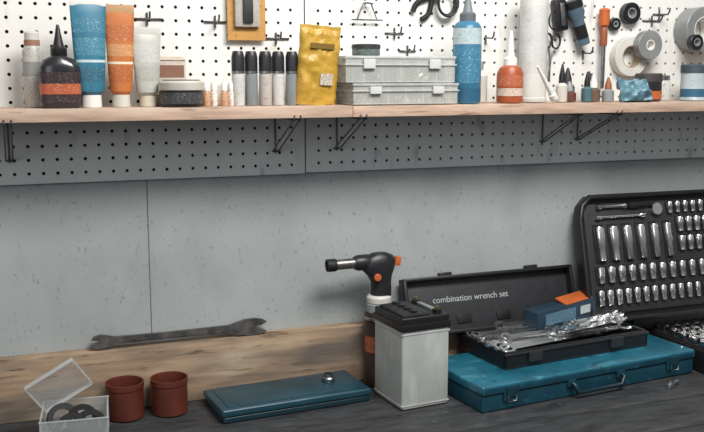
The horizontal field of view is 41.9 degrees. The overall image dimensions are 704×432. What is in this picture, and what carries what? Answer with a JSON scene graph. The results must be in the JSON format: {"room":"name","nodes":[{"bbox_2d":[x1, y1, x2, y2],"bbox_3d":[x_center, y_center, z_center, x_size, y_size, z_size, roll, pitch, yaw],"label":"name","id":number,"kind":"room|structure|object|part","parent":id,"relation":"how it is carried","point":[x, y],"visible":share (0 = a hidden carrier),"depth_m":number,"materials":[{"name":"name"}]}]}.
{"room":"workshop","nodes":[
{"label":"workshop","id":0,"kind":"room"},
{"bbox_2d":[0,157,703,356],"bbox_3d":[0.187,-0.114,2.066,4.200,2.700,0.100,-3,9,-20],"label":"wall","id":1,"kind":"structure","parent":0,"point":[74,256],"depth_m":1.90,"materials":[{"name":"grey concrete"}]},
{"bbox_2d":[146,180,152,341],"bbox_3d":[-0.401,0.145,1.828,0.001,0.455,0.002,-3,9,-20],"label":"trim","id":2,"kind":"structure","parent":1,"relation":"attached to","point":[146,180],"depth_m":1.82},
{"bbox_2d":[0,0,703,184],"bbox_3d":[-0.024,-0.377,1.805,2.450,0.600,0.159,-3,9,-20],"label":"pegboard","id":3,"kind":"object","parent":1,"relation":"attached to","point":[44,152],"depth_m":1.90,"materials":[{"name":"metal"}]},
{"bbox_2d":[2,120,13,162],"bbox_3d":[-0.603,-0.129,1.615,0.015,0.085,0.163,-3,9,-20],"label":"shelf bracket","id":4,"kind":"object","parent":3,"relation":"attached to","point":[3,121],"visible":0.87,"depth_m":1.64,"materials":[{"name":"metal"}]},
{"bbox_3d":[-0.628,-0.134,1.683,0.004,0.074,0.003,-3,9,-20],"label":"plate","id":5,"kind":"part","parent":4,"relation":"part of","materials":[{"name":"metal"}]},
{"bbox_2d":[134,11,162,25],"bbox_3d":[-0.382,-0.370,1.724,0.060,0.024,0.048,-3,9,-20],"label":"hook","id":6,"kind":"object","parent":3,"relation":"attached to","point":[146,18],"depth_m":1.73,"materials":[{"name":"grey metal"}]},
{"bbox_2d":[203,14,225,27],"bbox_3d":[-0.260,-0.374,1.770,0.044,0.024,0.048,-3,9,-20],"label":"hook","id":7,"kind":"object","parent":3,"relation":"attached to","point":[214,21],"depth_m":1.78,"materials":[{"name":"grey metal"}]},
{"bbox_2d":[227,0,265,40],"bbox_3d":[-0.203,-0.405,1.784,0.076,0.125,0.019,-3,9,-20],"label":"blister pack","id":8,"kind":"object","parent":3,"relation":"hanging from","point":[245,18],"visible":1,"depth_m":1.79,"materials":[{"name":"cardboard"}]},
{"bbox_2d":[266,31,288,44],"bbox_3d":[-0.146,-0.351,1.817,0.056,0.024,0.048,-3,9,-20],"label":"hook","id":9,"kind":"object","parent":3,"relation":"attached to","point":[275,38],"depth_m":1.83,"materials":[{"name":"grey metal"}]},
{"bbox_2d":[272,115,301,152],"bbox_3d":[-0.129,-0.158,1.790,0.015,0.082,0.163,-3,9,-20],"label":"shelf bracket","id":10,"kind":"object","parent":3,"relation":"attached to","point":[294,118],"visible":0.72,"depth_m":1.79,"materials":[{"name":"metal"}]},
{"bbox_3d":[-0.155,-0.163,1.858,0.004,0.071,0.003,-3,9,-20],"label":"plate","id":11,"kind":"part","parent":10,"relation":"part of","materials":[{"name":"metal"}]},
{"bbox_2d":[333,114,367,149],"bbox_3d":[-0.006,-0.166,1.836,0.015,0.080,0.163,-3,9,-20],"label":"shelf bracket","id":12,"kind":"object","parent":3,"relation":"attached to","point":[336,147],"visible":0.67,"depth_m":1.84,"materials":[{"name":"metal"}]},
{"bbox_3d":[-0.031,-0.171,1.904,0.004,0.069,0.003,-3,9,-20],"label":"plate","id":13,"kind":"part","parent":12,"relation":"part of","materials":[{"name":"metal"}]},
{"bbox_2d":[0,100,703,122],"bbox_3d":[-0.025,-0.210,1.820,2.482,0.022,0.155,-3,9,-20],"label":"wooden shelf","id":14,"kind":"object","parent":3,"relation":"attached to","point":[134,112],"visible":0.81,"depth_m":1.73,"materials":[{"name":"brown wood"}]},
{"bbox_2d":[22,31,42,107],"bbox_3d":[-0.565,-0.260,1.631,0.036,0.133,0.036,-3,9,-20],"label":"spray can","id":15,"kind":"object","parent":14,"relation":"on","point":[32,53],"visible":0.89,"depth_m":1.62,"materials":[{"name":"white metal"}]},
{"bbox_2d":[39,24,81,107],"bbox_3d":[-0.508,-0.260,1.599,0.069,0.143,0.044,-3,9,-20],"label":"glue bottle","id":16,"kind":"object","parent":14,"relation":"on","point":[59,74],"visible":1,"depth_m":1.58,"materials":[{"name":"black plastic"}]},
{"bbox_2d":[69,0,105,107],"bbox_3d":[-0.462,-0.287,1.618,0.043,0.192,0.048,4,10,25],"label":"tube","id":17,"kind":"object","parent":14,"relation":"on","point":[87,17],"visible":0.96,"depth_m":1.61,"materials":[{"name":"blue plastic"}]},
{"bbox_2d":[106,4,133,106],"bbox_3d":[-0.413,-0.285,1.642,0.040,0.180,0.038,5,10,28],"label":"tube","id":18,"kind":"object","parent":14,"relation":"on","point":[119,18],"visible":1,"depth_m":1.63,"materials":[{"name":"orange plastic"}]},
{"bbox_2d":[133,27,160,106],"bbox_3d":[-0.371,-0.270,1.666,0.038,0.142,0.042,4,9,22],"label":"tube","id":19,"kind":"object","parent":14,"relation":"on","point":[146,53],"visible":1,"depth_m":1.66,"materials":[{"name":"white plastic"}]},
{"bbox_2d":[156,57,185,105],"bbox_3d":[-0.345,-0.254,1.731,0.058,0.091,0.036,-4,10,-25],"label":"carton","id":20,"kind":"object","parent":14,"relation":"on","point":[171,68],"visible":0.35,"depth_m":1.72,"materials":[{"name":"beige cardboard"}]},
{"bbox_3d":[-0.338,-0.270,1.714,0.050,0.022,0.001,-4,10,-25],"label":"panel","id":21,"kind":"part","parent":20,"relation":"part of","materials":[{"name":"brown cardboard"}]},
{"bbox_2d":[158,80,203,106],"bbox_3d":[-0.310,-0.223,1.672,0.082,0.048,0.082,-3,9,-20],"label":"jar","id":22,"kind":"object","parent":14,"relation":"on","point":[172,93],"visible":1,"depth_m":1.64,"materials":[{"name":"black plastic"}]},
{"bbox_3d":[-0.310,-0.237,1.670,0.082,0.017,0.082,-3,9,-20],"label":"lid","id":23,"kind":"part","parent":22,"relation":"part of","materials":[{"name":"grey plastic"}]},
{"bbox_3d":[-0.310,-0.246,1.669,0.068,0.002,0.068,8,12,41],"label":"lid","id":24,"kind":"part","parent":22,"relation":"part of","materials":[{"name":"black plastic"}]},
{"bbox_2d":[203,82,210,105],"bbox_3d":[-0.267,-0.224,1.691,0.015,0.045,0.015,-3,9,-20],"label":"vial","id":25,"kind":"object","parent":14,"relation":"on","point":[206,94],"visible":0.97,"depth_m":1.69,"materials":[{"name":"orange plastic"}]},
{"bbox_2d":[210,81,217,105],"bbox_3d":[-0.256,-0.227,1.708,0.015,0.045,0.015,-3,9,-20],"label":"vial","id":26,"kind":"object","parent":14,"relation":"on","point":[214,94],"visible":1,"depth_m":1.70,"materials":[{"name":"white plastic"}]},
{"bbox_2d":[203,85,227,104],"bbox_3d":[-0.260,-0.230,1.752,0.060,0.038,0.028,-3,9,-20],"label":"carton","id":27,"kind":"object","parent":14,"relation":"on","point":[218,86],"visible":0.02,"depth_m":1.74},
{"bbox_2d":[220,82,228,105],"bbox_3d":[-0.236,-0.226,1.702,0.015,0.045,0.015,-3,9,-20],"label":"vial","id":28,"kind":"object","parent":14,"relation":"on","point":[224,98],"visible":1,"depth_m":1.70,"materials":[{"name":"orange plastic"}]},
{"bbox_2d":[228,81,233,105],"bbox_3d":[-0.225,-0.229,1.719,0.015,0.045,0.015,-3,9,-20],"label":"vial","id":29,"kind":"object","parent":14,"relation":"on","point":[230,85],"visible":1,"depth_m":1.71,"materials":[{"name":"white plastic"}]},
{"bbox_2d":[231,51,244,105],"bbox_3d":[-0.212,-0.257,1.717,0.025,0.101,0.025,-3,9,-20],"label":"marker","id":30,"kind":"object","parent":14,"relation":"on","point":[237,57],"visible":1,"depth_m":1.71,"materials":[{"name":"plastic"}]},
{"bbox_2d":[244,51,257,105],"bbox_3d":[-0.189,-0.259,1.730,0.025,0.101,0.025,2,9,12],"label":"marker","id":31,"kind":"object","parent":14,"relation":"on","point":[250,59],"visible":1,"depth_m":1.72,"materials":[{"name":"plastic"}]},
{"bbox_2d":[259,51,271,105],"bbox_3d":[-0.163,-0.260,1.735,0.025,0.101,0.025,9,12,44],"label":"marker","id":32,"kind":"object","parent":14,"relation":"on","point":[265,59],"visible":1,"depth_m":1.73,"materials":[{"name":"plastic"}]},
{"bbox_2d":[272,51,284,104],"bbox_3d":[-0.140,-0.261,1.748,0.025,0.101,0.025,-2,9,-12],"label":"marker","id":33,"kind":"object","parent":14,"relation":"on","point":[278,85],"visible":1,"depth_m":1.74,"materials":[{"name":"plastic"}]},
{"bbox_2d":[285,51,297,104],"bbox_3d":[-0.114,-0.262,1.754,0.025,0.101,0.025,3,9,20],"label":"marker","id":34,"kind":"object","parent":14,"relation":"on","point":[291,59],"visible":1,"depth_m":1.74,"materials":[{"name":"plastic"}]},
{"bbox_2d":[296,24,340,104],"bbox_3d":[-0.065,-0.288,1.760,0.094,0.155,0.035,-5,10,-28],"label":"pouch","id":35,"kind":"object","parent":14,"relation":"on","point":[319,46],"visible":0.99,"depth_m":1.75,"materials":[{"name":"plastic"}]},
{"bbox_2d":[320,73,332,85],"bbox_3d":[-0.049,-0.260,1.756,0.026,0.022,0.001,-1,11,-28],"label":"label","id":36,"kind":"object","parent":35,"relation":"attached to","point":[325,79],"depth_m":1.76,"materials":[{"name":"white paper"}]},
{"bbox_2d":[335,83,459,104],"bbox_3d":[0.086,-0.246,1.854,0.228,0.043,0.134,-3,9,-20],"label":"organizer","id":37,"kind":"object","parent":14,"relation":"on","point":[346,93],"visible":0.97,"depth_m":1.81,"materials":[{"name":"plastic"}]},
{"bbox_2d":[337,55,456,82],"bbox_3d":[0.075,-0.293,1.845,0.238,0.053,0.132,-3,9,-21],"label":"organizer","id":38,"kind":"object","parent":37,"relation":"on","point":[351,69],"visible":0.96,"depth_m":1.80,"materials":[{"name":"plastic"}]},
{"bbox_2d":[351,44,380,55],"bbox_3d":[0.028,-0.330,1.830,0.058,0.023,0.058,-3,9,-20],"label":"tin","id":39,"kind":"object","parent":38,"relation":"on","point":[357,49],"visible":0.96,"depth_m":1.81,"materials":[{"name":"plastic"}]},
{"bbox_3d":[0.028,-0.337,1.829,0.058,0.009,0.058,-3,9,-20],"label":"lid","id":40,"kind":"part","parent":39,"relation":"part of","materials":[{"name":"plastic"}]},
{"bbox_3d":[0.075,-0.317,1.843,0.236,0.005,0.126,-3,9,-21],"label":"lid","id":41,"kind":"part","parent":38,"relation":"part of","materials":[{"name":"grey plastic"}]},
{"bbox_3d":[0.085,-0.265,1.853,0.226,0.005,0.129,-3,9,-20],"label":"lid","id":42,"kind":"part","parent":37,"relation":"part of","materials":[{"name":"grey plastic"}]},
{"bbox_2d":[452,0,481,103],"bbox_3d":[0.234,-0.343,1.868,0.059,0.225,0.059,-3,9,-20],"label":"bottle","id":43,"kind":"object","parent":14,"relation":"on","point":[467,33],"visible":0.96,"depth_m":1.85,"materials":[{"name":"blue plastic"}]},
{"bbox_2d":[452,48,481,83],"bbox_3d":[0.234,-0.305,1.874,0.058,0.070,0.058,-3,9,-20],"label":"print","id":44,"kind":"object","parent":43,"relation":"on","point":[467,70],"depth_m":1.85},
{"bbox_2d":[480,62,487,101],"bbox_3d":[0.269,-0.284,1.950,0.036,0.085,0.036,-3,9,-20],"label":"bottle","id":45,"kind":"object","parent":14,"relation":"on","point":[484,76],"visible":0.3,"depth_m":1.94,"materials":[{"name":"white plastic"}]},
{"bbox_2d":[496,30,523,102],"bbox_3d":[0.330,-0.311,1.915,0.056,0.148,0.056,-3,9,-20],"label":"squeeze bottle","id":46,"kind":"object","parent":14,"relation":"on","point":[510,77],"visible":1,"depth_m":1.90,"materials":[{"name":"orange plastic"}]},
{"bbox_2d":[519,0,548,101],"bbox_3d":[0.385,-0.393,1.951,0.063,0.300,0.063,-8,12,-43],"label":"cartridge","id":47,"kind":"object","parent":14,"relation":"on","point":[534,14],"visible":0.78,"depth_m":1.93,"materials":[{"name":"white plastic"}]},
{"bbox_2d":[536,65,557,100],"bbox_3d":[0.400,-0.272,1.887,0.061,0.074,0.017,-6,11,-34],"label":"applicator nozzle","id":48,"kind":"object","parent":14,"relation":"on","point":[552,95],"visible":1,"depth_m":1.89,"materials":[{"name":"white plastic"}]},
{"bbox_2d":[556,64,567,101],"bbox_3d":[0.448,-0.284,1.964,0.024,0.080,0.024,-3,9,-20],"label":"bottle","id":49,"kind":"object","parent":14,"relation":"on","point":[561,87],"visible":1,"depth_m":1.96,"materials":[{"name":"white plastic"}]},
{"bbox_2d":[565,68,574,91],"bbox_3d":[0.475,-0.290,2.027,0.032,0.072,0.032,-3,9,-20],"label":"bottle","id":50,"kind":"object","parent":14,"relation":"on","point":[568,77],"visible":0.22,"depth_m":2.02,"materials":[{"name":"plastic"}]},
{"bbox_2d":[567,81,575,101],"bbox_3d":[0.471,-0.270,1.997,0.030,0.044,0.030,-3,9,-20],"label":"bottle","id":51,"kind":"object","parent":14,"relation":"on","point":[571,95],"visible":0.75,"depth_m":1.99,"materials":[{"name":"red plastic"}]},
{"bbox_2d":[581,72,591,101],"bbox_3d":[0.506,-0.278,1.982,0.022,0.064,0.022,-3,9,-20],"label":"bottle","id":52,"kind":"object","parent":14,"relation":"on","point":[586,96],"visible":1,"depth_m":1.98,"materials":[{"name":"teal plastic"}]},
{"bbox_2d":[590,75,599,101],"bbox_3d":[0.526,-0.279,2.006,0.030,0.058,0.030,-3,9,-20],"label":"bottle","id":53,"kind":"object","parent":14,"relation":"on","point":[593,83],"visible":0.73,"depth_m":2.00,"materials":[{"name":"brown plastic"}]},
{"bbox_2d":[602,77,613,101],"bbox_3d":[0.559,-0.276,2.007,0.026,0.052,0.026,-3,9,-20],"label":"bottle","id":54,"kind":"object","parent":14,"relation":"on","point":[607,93],"visible":1,"depth_m":2.00,"materials":[{"name":"grey plastic"}]},
{"bbox_2d":[616,76,652,101],"bbox_3d":[0.615,-0.273,1.998,0.083,0.060,0.057,-4,10,-24],"label":"bag","id":55,"kind":"object","parent":14,"relation":"on","point":[635,90],"visible":0.95,"depth_m":1.98,"materials":[{"name":"blue plastic"}]},
{"bbox_2d":[635,73,662,100],"bbox_3d":[0.662,-0.288,2.056,0.060,0.061,0.060,-3,9,-20],"label":"jar","id":56,"kind":"object","parent":14,"relation":"on","point":[654,80],"visible":0.65,"depth_m":2.03,"materials":[{"name":"black plastic"}]},
{"bbox_3d":[0.662,-0.309,2.053,0.060,0.019,0.060,-3,9,-20],"label":"lid","id":57,"kind":"part","parent":56,"relation":"part of","materials":[{"name":"black plastic"}]},
{"bbox_2d":[663,75,669,79],"bbox_3d":[0.710,-0.293,2.105,0.038,0.056,0.038,-3,9,-20],"label":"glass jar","id":58,"kind":"object","parent":14,"relation":"on","point":[665,77],"visible":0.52,"depth_m":2.09,"materials":[{"name":"glass"}]},
{"bbox_2d":[679,64,703,100],"bbox_3d":[0.780,-0.305,2.098,0.062,0.081,0.062,-3,9,-20],"label":"tin","id":59,"kind":"object","parent":14,"relation":"on","point":[692,75],"visible":1,"depth_m":2.07,"materials":[{"name":"white metal"}]},
{"bbox_3d":[0.780,-0.336,2.093,0.062,0.019,0.062,-3,9,-20],"label":"lid","id":60,"kind":"part","parent":59,"relation":"part of","materials":[{"name":"metal"}]},
{"bbox_2d":[351,2,382,20],"bbox_3d":[0.031,-0.418,1.880,0.047,0.037,0.053,5,10,28],"label":"wire hanger","id":61,"kind":"object","parent":3,"relation":"attached to","point":[363,3],"visible":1,"depth_m":1.88,"materials":[{"name":"grey metal"}]},
{"bbox_3d":[0.031,-0.418,1.880,0.047,0.036,0.004,-3,9,-20],"label":"frame","id":62,"kind":"part","parent":61,"relation":"part of","materials":[{"name":"metal"}]},
{"bbox_3d":[0.031,-0.401,1.883,0.068,0.003,0.003,-3,9,-20],"label":"arm","id":63,"kind":"part","parent":61,"relation":"part of","materials":[{"name":"metal"}]},
{"bbox_2d":[384,27,403,38],"bbox_3d":[0.094,-0.379,1.904,0.044,0.024,0.048,-3,9,-20],"label":"hook","id":64,"kind":"object","parent":3,"relation":"attached to","point":[394,33],"depth_m":1.91,"materials":[{"name":"grey metal"}]},
{"bbox_2d":[397,45,415,55],"bbox_3d":[0.122,-0.345,1.920,0.040,0.024,0.048,-3,9,-20],"label":"hook","id":65,"kind":"object","parent":3,"relation":"attached to","point":[407,50],"depth_m":1.93,"materials":[{"name":"grey metal"}]},
{"bbox_2d":[411,0,434,21],"bbox_3d":[0.164,-0.458,1.930,0.088,0.099,0.012,-3,9,-20],"label":"pliers","id":66,"kind":"object","parent":3,"relation":"hanging from","point":[416,3],"visible":1,"depth_m":1.93,"materials":[{"name":"black rubber"}]},
{"bbox_3d":[0.146,-0.447,1.925,0.027,0.060,0.011,40,-7,-21],"label":"handle","id":67,"kind":"part","parent":66,"relation":"part of","materials":[{"name":"black rubber"}]},
{"bbox_3d":[0.159,-0.436,1.932,0.027,0.060,0.011,40,-7,-21],"label":"handle","id":68,"kind":"part","parent":66,"relation":"part of","materials":[{"name":"black rubber"}]},
{"bbox_3d":[0.201,-0.448,1.936,0.052,0.060,0.012,-3,9,-20],"label":"cable coil","id":69,"kind":"part","parent":3,"relation":"part of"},
{"bbox_2d":[484,31,494,43],"bbox_3d":[0.295,-0.383,1.980,0.004,0.026,0.048,-3,9,-20],"label":"hook","id":70,"kind":"object","parent":3,"relation":"attached to","point":[485,37],"depth_m":1.98,"materials":[{"name":"grey metal"}]},
{"bbox_3d":[0.430,-0.198,2.075,0.004,0.067,0.003,-3,9,-20],"label":"plate","id":71,"kind":"part","parent":3,"relation":"part of","materials":[{"name":"metal"}]},
{"bbox_2d":[547,11,560,81],"bbox_3d":[0.443,-0.376,2.039,0.048,0.156,0.008,-3,9,-20],"label":"scissors","id":72,"kind":"object","parent":3,"relation":"hanging from","point":[549,34],"visible":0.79,"depth_m":2.04,"materials":[{"name":"black plastic"}]},
{"bbox_3d":[0.437,-0.336,2.045,0.010,0.076,0.004,-3,9,-20],"label":"blade","id":73,"kind":"part","parent":72,"relation":"part of","materials":[{"name":"metal"}]},
{"bbox_3d":[0.443,-0.336,2.047,0.014,0.076,0.004,0,8,-21],"label":"blade","id":74,"kind":"part","parent":72,"relation":"part of","materials":[{"name":"metal"}]},
{"bbox_3d":[0.447,-0.432,2.030,0.031,0.043,0.004,-3,9,-20],"label":"cord","id":75,"kind":"part","parent":72,"relation":"part of","materials":[{"name":"black plastic"}]},
{"bbox_2d":[551,0,567,31],"bbox_3d":[0.460,-0.445,2.034,0.039,0.072,0.026,-3,9,-20],"label":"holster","id":76,"kind":"object","parent":3,"relation":"attached to","point":[559,17],"visible":1,"depth_m":2.03,"materials":[{"name":"black plastic"}]},
{"bbox_3d":[0.454,-0.194,2.012,0.015,0.078,0.153,-3,9,-20],"label":"shelf bracket","id":77,"kind":"part","parent":3,"relation":"part of","materials":[{"name":"black metal"}]},
{"bbox_2d":[565,0,589,45],"bbox_3d":[0.497,-0.432,2.049,0.066,0.107,0.047,-6,11,-35],"label":"flashlight","id":78,"kind":"object","parent":3,"relation":"hanging from","point":[575,8],"visible":0.98,"depth_m":2.03,"materials":[{"name":"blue plastic"}]},
{"bbox_2d":[582,47,593,58],"bbox_3d":[0.529,-0.367,2.071,0.004,0.026,0.048,-3,9,-20],"label":"hook","id":79,"kind":"object","parent":3,"relation":"attached to","point":[583,52],"depth_m":2.08,"materials":[{"name":"grey metal"}]},
{"bbox_2d":[574,110,622,140],"bbox_3d":[0.543,-0.200,2.039,0.015,0.075,0.163,-3,9,-20],"label":"shelf bracket","id":80,"kind":"object","parent":3,"relation":"attached to","point":[616,113],"visible":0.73,"depth_m":2.03,"materials":[{"name":"metal"}]},
{"bbox_3d":[0.517,-0.204,2.107,0.004,0.064,0.003,-3,9,-20],"label":"plate","id":81,"kind":"part","parent":80,"relation":"part of","materials":[{"name":"metal"}]},
{"bbox_2d":[599,8,609,88],"bbox_3d":[0.568,-0.379,2.082,0.025,0.179,0.025,-3,9,-20],"label":"screwdriver","id":82,"kind":"object","parent":3,"relation":"hanging from","point":[604,13],"visible":1,"depth_m":2.07,"materials":[{"name":"orange plastic"}]},
{"bbox_3d":[0.568,-0.447,2.071,0.025,0.042,0.025,-3,9,-20],"label":"handle","id":83,"kind":"part","parent":82,"relation":"part of","materials":[{"name":"orange plastic"}]},
{"bbox_2d":[608,18,620,29],"bbox_3d":[0.598,-0.437,2.096,0.028,0.028,0.012,-3,9,-20],"label":"tape roll","id":84,"kind":"object","parent":3,"relation":"hanging from","point":[616,21],"visible":0.97,"depth_m":2.09,"materials":[{"name":"grey plastic"}]},
{"bbox_2d":[610,37,646,76],"bbox_3d":[0.637,-0.366,2.116,0.090,0.090,0.022,-3,9,-20],"label":"tape roll","id":85,"kind":"object","parent":3,"relation":"hanging from","point":[618,49],"visible":0.85,"depth_m":2.10,"materials":[{"name":"white paper"}]},
{"bbox_2d":[619,2,640,23],"bbox_3d":[0.636,-0.464,2.104,0.048,0.048,0.016,-3,9,-20],"label":"tape roll","id":86,"kind":"object","parent":3,"relation":"hanging from","point":[625,18],"visible":1,"depth_m":2.10,"materials":[{"name":"grey plastic"}]},
{"bbox_2d":[633,30,661,59],"bbox_3d":[0.676,-0.391,2.103,0.066,0.066,0.020,-3,9,-20],"label":"tape roll","id":87,"kind":"object","parent":3,"relation":"hanging from","point":[651,37],"visible":1,"depth_m":2.09,"materials":[{"name":"grey plastic"}]},
{"bbox_2d":[642,14,662,25],"bbox_3d":[0.702,-0.452,2.124,0.052,0.024,0.048,-3,9,-20],"label":"hook","id":88,"kind":"object","parent":3,"relation":"attached to","point":[651,20],"depth_m":2.13,"materials":[{"name":"grey metal"}]},
{"bbox_2d":[653,8,670,19],"bbox_3d":[0.721,-0.468,2.129,0.034,0.024,0.048,-3,9,-20],"label":"hook","id":89,"kind":"object","parent":3,"relation":"attached to","point":[658,14],"depth_m":2.14,"materials":[{"name":"grey metal"}]},
{"bbox_2d":[674,7,703,52],"bbox_3d":[0.812,-0.437,2.160,0.104,0.104,0.045,-3,9,-20],"label":"tape roll","id":90,"kind":"object","parent":3,"relation":"hanging from","point":[685,24],"visible":0.79,"depth_m":2.14,"materials":[{"name":"white plastic"}]},
{"bbox_2d":[687,34,702,49],"bbox_3d":[0.791,-0.401,2.122,0.036,0.036,0.016,-3,9,-20],"label":"tape roll","id":91,"kind":"object","parent":3,"relation":"hanging from","point":[695,41],"visible":1,"depth_m":2.12,"materials":[{"name":"grey plastic"}]},
{"bbox_3d":[0.807,1.520,0.648,4.200,0.100,3.600,-3,9,-20],"label":"floor","id":92,"kind":"structure","parent":0,"visible":0},
{"bbox_2d":[0,369,703,431],"bbox_3d":[0.242,0.841,1.778,3.600,0.900,0.735,-3,9,-20],"label":"workbench","id":93,"kind":"object","parent":92,"relation":"on","point":[646,406],"visible":0.47,"depth_m":1.77,"materials":[{"name":"black wood"}]},
{"bbox_2d":[46,403,106,431],"bbox_3d":[-0.507,0.329,1.637,0.144,0.153,0.116,-2,9,-14],"label":"rings","id":94,"kind":"object","parent":93,"relation":"on","point":[79,419],"visible":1,"depth_m":1.64,"materials":[{"name":"black rubber"}]},
{"bbox_2d":[105,375,143,421],"bbox_3d":[-0.435,0.351,1.766,0.073,0.070,0.073,-3,9,-20],"label":"flower pot","id":95,"kind":"object","parent":93,"relation":"on","point":[124,394],"visible":1,"depth_m":1.74,"materials":[{"name":"brown ceramic"}]},
{"bbox_2d":[150,371,187,416],"bbox_3d":[-0.355,0.347,1.792,0.073,0.070,0.073,-3,9,-20],"label":"plastic cup","id":96,"kind":"object","parent":93,"relation":"on","point":[169,389],"visible":1,"depth_m":1.77,"materials":[{"name":"red plastic"}]},
{"bbox_2d":[0,321,467,423],"bbox_3d":[-0.538,0.323,1.786,1.750,0.122,0.032,-3,9,-20],"label":"wooden plank","id":97,"kind":"object","parent":93,"relation":"on","point":[31,385],"visible":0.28,"depth_m":1.84,"materials":[{"name":"brown wood"}]},
{"bbox_2d":[91,318,266,348],"bbox_3d":[-0.341,0.235,1.841,0.351,0.035,0.016,-3,9,-20],"label":"wrench","id":98,"kind":"object","parent":97,"relation":"on","point":[245,326],"visible":1,"depth_m":1.84,"materials":[{"name":"metal"}]},
{"bbox_2d":[203,370,370,423],"bbox_3d":[-0.129,0.360,1.850,0.312,0.028,0.134,-4,10,-24],"label":"case","id":99,"kind":"object","parent":93,"relation":"on","point":[244,402],"visible":1,"depth_m":1.82,"materials":[{"name":"teal metal"}]},
{"bbox_3d":[-0.129,0.347,1.848,0.280,0.002,0.108,-4,10,-24],"label":"raised panel","id":100,"kind":"part","parent":99,"relation":"part of","materials":[{"name":"teal metal"}]},
{"bbox_2d":[322,372,334,382],"bbox_3d":[-0.048,0.331,1.889,0.027,0.016,0.027,-3,9,-20],"label":"ring","id":101,"kind":"object","parent":99,"relation":"on","point":[328,377],"visible":1,"depth_m":1.88,"materials":[{"name":"silver metal"}]},
{"bbox_2d":[325,252,400,387],"bbox_3d":[0.025,0.218,1.928,0.165,0.284,0.064,-3,9,-20],"label":"torch","id":102,"kind":"object","parent":93,"relation":"on","point":[378,266],"visible":0.78,"depth_m":1.91,"materials":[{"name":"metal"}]},
{"bbox_3d":[0.053,0.128,1.901,0.016,0.016,0.008,-3,9,-20],"label":"knob","id":103,"kind":"part","parent":102,"relation":"part of","materials":[{"name":"orange plastic"}]},
{"bbox_2d":[373,296,450,409],"bbox_3d":[0.119,0.272,1.859,0.110,0.198,0.125,-4,10,-25],"label":"battery","id":104,"kind":"object","parent":93,"relation":"on","point":[411,338],"visible":1,"depth_m":1.81,"materials":[{"name":"light grey metal"},{"name":"black plastic"}]},
{"bbox_2d":[448,334,694,412],"bbox_3d":[0.462,0.326,1.987,0.563,0.053,0.229,-4,10,-26],"label":"toolbox","id":105,"kind":"object","parent":93,"relation":"on","point":[482,385],"visible":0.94,"depth_m":1.89,"materials":[{"name":"teal metal"}]},
{"bbox_3d":[0.312,0.347,1.807,0.034,0.030,0.003,-4,10,-26],"label":"latch plate","id":106,"kind":"part","parent":105,"relation":"part of","materials":[{"name":"metal"}]},
{"bbox_2d":[399,264,648,369],"bbox_3d":[0.388,0.208,2.027,0.534,0.167,0.236,-4,10,-26],"label":"case","id":107,"kind":"object","parent":105,"relation":"on","point":[486,309],"visible":0.96,"depth_m":2.03,"materials":[{"name":"plastic"}]},
{"bbox_3d":[0.117,0.200,1.984,0.008,0.128,0.026,-3,-9,-21],"label":"lid","id":108,"kind":"part","parent":107,"relation":"part of","materials":[{"name":"black plastic"}]},
{"bbox_3d":[0.320,0.247,2.053,0.430,0.008,0.026,-3,-9,-21],"label":"lid","id":109,"kind":"part","parent":107,"relation":"part of","materials":[{"name":"black plastic"}]},
{"bbox_3d":[0.309,0.191,2.072,0.430,0.128,0.006,-3,-9,-21],"label":"lid","id":110,"kind":"part","parent":107,"relation":"part of","materials":[{"name":"plastic"}]},
{"bbox_3d":[0.306,0.130,2.070,0.430,0.008,0.026,-3,-9,-21],"label":"lid","id":111,"kind":"part","parent":107,"relation":"part of","materials":[{"name":"black plastic"}]},
{"bbox_2d":[524,291,595,330],"bbox_3d":[0.467,0.212,2.063,0.177,0.064,0.046,-5,10,-31],"label":"carton","id":112,"kind":"object","parent":107,"relation":"on","point":[573,305],"visible":0.92,"depth_m":2.04,"materials":[{"name":"blue cardboard"}]},
{"bbox_3d":[0.509,0.177,2.138,0.008,0.128,0.026,-3,-9,-21],"label":"lid","id":113,"kind":"part","parent":107,"relation":"part of","materials":[{"name":"black plastic"}]},
{"bbox_3d":[0.447,0.339,1.872,0.020,0.014,0.006,-4,10,-26],"label":"handle mount","id":114,"kind":"part","parent":105,"relation":"part of","materials":[{"name":"teal metal"}]},
{"bbox_3d":[0.509,0.345,1.895,0.140,0.026,0.019,-4,10,-26],"label":"handle","id":115,"kind":"part","parent":105,"relation":"part of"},
{"bbox_3d":[0.563,0.330,1.930,0.020,0.014,0.006,-4,10,-26],"label":"handle mount","id":116,"kind":"part","parent":105,"relation":"part of","materials":[{"name":"metal"}]},
{"bbox_3d":[0.697,0.318,1.997,0.034,0.030,0.003,-4,10,-26],"label":"latch plate","id":117,"kind":"part","parent":105,"relation":"part of","materials":[{"name":"metal"}]},
{"bbox_2d":[573,189,703,372],"bbox_3d":[0.831,0.138,2.144,0.604,0.378,0.255,-3,9,-20],"label":"case","id":118,"kind":"object","parent":93,"relation":"on","point":[641,254],"visible":0.99,"depth_m":2.16,"materials":[{"name":"black plastic"}]},
{"bbox_3d":[0.678,-0.027,2.168,0.070,0.016,0.016,-3,-5,-20],"label":"ratchet handle","id":119,"kind":"part","parent":118,"relation":"part of","materials":[{"name":"black metal"}]},
{"bbox_2d":[645,318,703,372],"bbox_3d":[0.929,0.285,2.182,0.410,0.074,0.215,-3,9,-20],"label":"tray","id":120,"kind":"object","parent":118,"relation":"on","point":[687,332],"depth_m":2.13,"materials":[{"name":"black plastic"}]},
{"bbox_2d":[666,379,679,388],"bbox_3d":[0.677,0.354,1.941,0.042,0.012,0.012,-8,12,-43],"label":"socket","id":121,"kind":"object","parent":93,"relation":"on","point":[671,384],"visible":1,"depth_m":1.93,"materials":[{"name":"metal"}]}
]}

